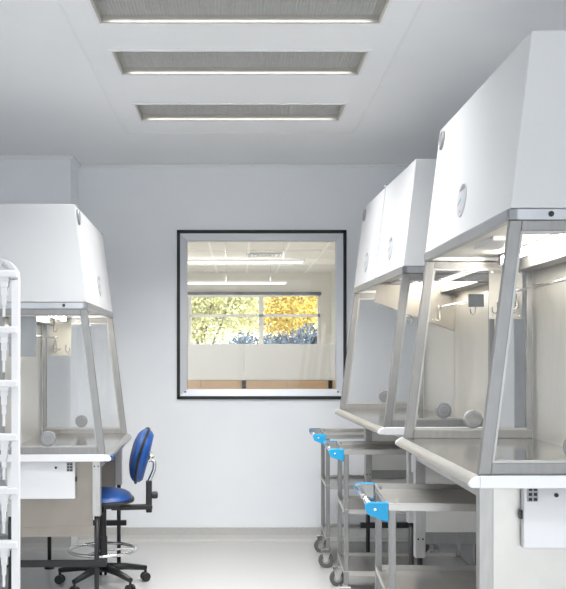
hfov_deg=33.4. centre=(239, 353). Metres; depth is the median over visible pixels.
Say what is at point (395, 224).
hood
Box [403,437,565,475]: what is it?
countertop
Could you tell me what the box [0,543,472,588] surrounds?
floor
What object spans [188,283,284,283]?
diffuser
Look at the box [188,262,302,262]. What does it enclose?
diffuser
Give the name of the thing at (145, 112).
ceiling light
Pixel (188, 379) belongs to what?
countertop
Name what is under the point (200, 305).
tree
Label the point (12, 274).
storage rack
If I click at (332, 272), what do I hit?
wall
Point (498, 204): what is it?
hood
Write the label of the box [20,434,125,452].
countertop
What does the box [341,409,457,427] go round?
countertop
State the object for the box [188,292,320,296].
roller blind
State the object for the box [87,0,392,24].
ceiling light
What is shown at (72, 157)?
trim
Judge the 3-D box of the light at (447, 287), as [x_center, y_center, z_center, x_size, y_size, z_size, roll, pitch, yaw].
[1.200,-0.388,5.473,0.075,0.063,1.535,0,0,-2]
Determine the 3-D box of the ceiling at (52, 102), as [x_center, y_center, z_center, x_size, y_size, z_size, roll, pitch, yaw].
[0.000,-1.485,2.735,3.700,0.120,8.670,0,0,0]
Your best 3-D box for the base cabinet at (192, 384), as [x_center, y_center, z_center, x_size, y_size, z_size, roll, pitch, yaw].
[-0.379,0.838,9.742,0.874,1.144,0.517,0,0,0]
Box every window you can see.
[177,230,346,398]
[189,295,319,343]
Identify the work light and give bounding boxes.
[52,317,66,320]
[498,234,565,264]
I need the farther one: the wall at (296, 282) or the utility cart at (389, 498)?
the wall at (296, 282)
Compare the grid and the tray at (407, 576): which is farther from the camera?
the grid
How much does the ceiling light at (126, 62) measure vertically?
0.116 m
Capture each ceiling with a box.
[0,0,565,163]
[188,242,334,272]
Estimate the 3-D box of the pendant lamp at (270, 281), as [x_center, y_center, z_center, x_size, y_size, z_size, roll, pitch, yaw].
[-0.650,-1.481,17.000,3.000,0.434,0.108,0,0,0]
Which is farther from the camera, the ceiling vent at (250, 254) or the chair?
the ceiling vent at (250, 254)
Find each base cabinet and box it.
[188,380,245,388]
[246,380,331,388]
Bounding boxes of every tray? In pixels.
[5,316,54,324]
[321,428,363,438]
[321,475,405,488]
[321,523,408,541]
[337,441,405,454]
[337,496,405,514]
[337,552,470,575]
[374,483,475,511]
[375,565,475,588]
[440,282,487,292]
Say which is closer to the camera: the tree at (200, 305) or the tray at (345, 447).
the tray at (345, 447)
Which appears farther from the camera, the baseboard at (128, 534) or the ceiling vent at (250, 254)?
the ceiling vent at (250, 254)
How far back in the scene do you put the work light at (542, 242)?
3.45 m
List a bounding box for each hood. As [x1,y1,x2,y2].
[0,204,131,588]
[334,159,513,565]
[395,30,565,588]
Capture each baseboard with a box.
[0,535,70,550]
[77,527,408,542]
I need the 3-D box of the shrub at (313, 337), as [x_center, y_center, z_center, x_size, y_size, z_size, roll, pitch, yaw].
[2.664,0.501,32.303,2.101,3.176,1.601,0,0,0]
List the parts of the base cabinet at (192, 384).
door, door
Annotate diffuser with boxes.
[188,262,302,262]
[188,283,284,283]
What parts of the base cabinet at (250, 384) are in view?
door, door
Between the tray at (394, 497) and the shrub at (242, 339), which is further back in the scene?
the shrub at (242, 339)
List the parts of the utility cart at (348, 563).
leg, leg, leg, leg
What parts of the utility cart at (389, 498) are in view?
leg, leg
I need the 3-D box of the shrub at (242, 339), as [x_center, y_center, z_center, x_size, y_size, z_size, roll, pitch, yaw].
[0.385,0.597,28.234,1.780,2.668,1.597,0,0,0]
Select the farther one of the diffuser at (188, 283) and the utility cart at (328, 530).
the diffuser at (188, 283)
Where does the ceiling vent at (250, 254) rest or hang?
in the ceiling at (327, 257)
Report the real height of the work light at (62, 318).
0.044 m
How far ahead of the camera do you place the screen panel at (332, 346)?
9.55 m
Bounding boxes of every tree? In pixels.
[192,297,270,343]
[241,296,316,343]
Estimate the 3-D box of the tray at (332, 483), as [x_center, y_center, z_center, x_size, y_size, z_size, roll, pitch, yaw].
[0.939,0.876,6.433,0.740,0.028,0.503,0,0,1]
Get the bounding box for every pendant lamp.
[188,242,304,262]
[188,263,286,283]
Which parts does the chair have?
leg, leg, seat, leg, leg, backrest, post, knob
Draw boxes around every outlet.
[67,462,72,471]
[527,489,537,501]
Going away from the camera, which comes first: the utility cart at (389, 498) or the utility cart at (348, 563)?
the utility cart at (389, 498)
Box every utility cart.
[309,428,440,567]
[323,441,474,588]
[354,483,475,588]
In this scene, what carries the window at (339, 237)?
in the wall at (220, 462)
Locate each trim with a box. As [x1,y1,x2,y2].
[0,155,409,166]
[55,0,424,133]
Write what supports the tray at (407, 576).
on the utility cart at (389, 498)
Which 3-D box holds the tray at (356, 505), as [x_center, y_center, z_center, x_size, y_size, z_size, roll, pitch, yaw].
[0.954,0.876,5.459,0.740,0.028,0.503,0,0,2]
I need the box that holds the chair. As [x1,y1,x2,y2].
[54,427,157,588]
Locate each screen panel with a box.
[188,344,243,378]
[244,344,329,378]
[330,344,334,378]
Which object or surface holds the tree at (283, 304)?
on the ground
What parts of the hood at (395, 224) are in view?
armrest, leg, leg rod, panel, rail, leg, leg rod, panel, panel, hanging rod, hook plate, panel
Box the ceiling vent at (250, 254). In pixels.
[246,253,281,256]
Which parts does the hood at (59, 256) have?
leg, leg rod, hook plate, panel, hanging rod, leg rod, panel, rail, hook plate, panel, leg, leg rod, leg, armrest, leg rod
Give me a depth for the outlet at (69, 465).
4.95 m
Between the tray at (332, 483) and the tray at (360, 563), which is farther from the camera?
the tray at (332, 483)
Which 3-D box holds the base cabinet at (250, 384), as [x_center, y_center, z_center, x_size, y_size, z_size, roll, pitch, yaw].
[0.496,0.838,9.742,0.874,1.144,0.517,0,0,0]
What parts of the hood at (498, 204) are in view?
leg, leg rod, armrest, rail, rail, panel, leg, hook plate, panel, hanging rod, panel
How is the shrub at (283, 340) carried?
on the ground
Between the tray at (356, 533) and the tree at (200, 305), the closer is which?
the tray at (356, 533)
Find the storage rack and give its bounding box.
[0,258,19,588]
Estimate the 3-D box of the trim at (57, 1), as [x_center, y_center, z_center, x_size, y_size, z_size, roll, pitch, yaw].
[0.000,-1.423,2.231,1.484,0.004,7.662,0,0,0]
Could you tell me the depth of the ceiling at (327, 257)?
16.13 m
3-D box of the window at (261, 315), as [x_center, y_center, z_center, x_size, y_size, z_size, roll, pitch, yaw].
[0.300,-0.422,19.560,2.720,1.665,0.080,0,0,0]
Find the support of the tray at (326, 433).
on the utility cart at (328, 530)
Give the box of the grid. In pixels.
[188,242,334,272]
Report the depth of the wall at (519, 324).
6.20 m
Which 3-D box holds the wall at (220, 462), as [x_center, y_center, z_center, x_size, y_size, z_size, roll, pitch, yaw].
[0.000,-0.190,7.130,3.900,3.400,0.120,0,0,0]
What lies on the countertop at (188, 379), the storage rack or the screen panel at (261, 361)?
the screen panel at (261, 361)
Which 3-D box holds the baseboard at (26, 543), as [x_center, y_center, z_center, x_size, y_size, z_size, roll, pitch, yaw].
[-1.532,1.356,6.737,0.635,0.108,0.045,0,0,0]
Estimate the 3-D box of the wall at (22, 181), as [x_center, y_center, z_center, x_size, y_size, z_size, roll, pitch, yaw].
[-1.532,-0.007,6.915,0.635,2.835,0.310,0,0,0]
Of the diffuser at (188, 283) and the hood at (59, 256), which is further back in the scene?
the diffuser at (188, 283)
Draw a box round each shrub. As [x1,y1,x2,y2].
[229,330,278,343]
[265,329,309,343]
[294,322,316,343]
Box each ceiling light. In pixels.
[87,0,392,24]
[108,50,371,75]
[131,103,348,121]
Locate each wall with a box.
[0,159,77,546]
[78,167,423,526]
[188,273,330,343]
[331,270,334,343]
[514,272,524,427]
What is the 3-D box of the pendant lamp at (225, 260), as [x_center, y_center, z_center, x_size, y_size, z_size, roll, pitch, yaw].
[-0.600,-1.481,13.070,3.000,0.434,0.108,0,0,0]
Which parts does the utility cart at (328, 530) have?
leg, leg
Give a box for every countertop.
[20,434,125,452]
[188,379,334,379]
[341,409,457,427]
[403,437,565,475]
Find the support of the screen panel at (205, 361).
on the countertop at (188, 379)
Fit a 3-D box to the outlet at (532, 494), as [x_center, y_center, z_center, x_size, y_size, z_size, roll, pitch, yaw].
[0.901,0.430,2.896,0.033,0.049,0.005,0,0,0]

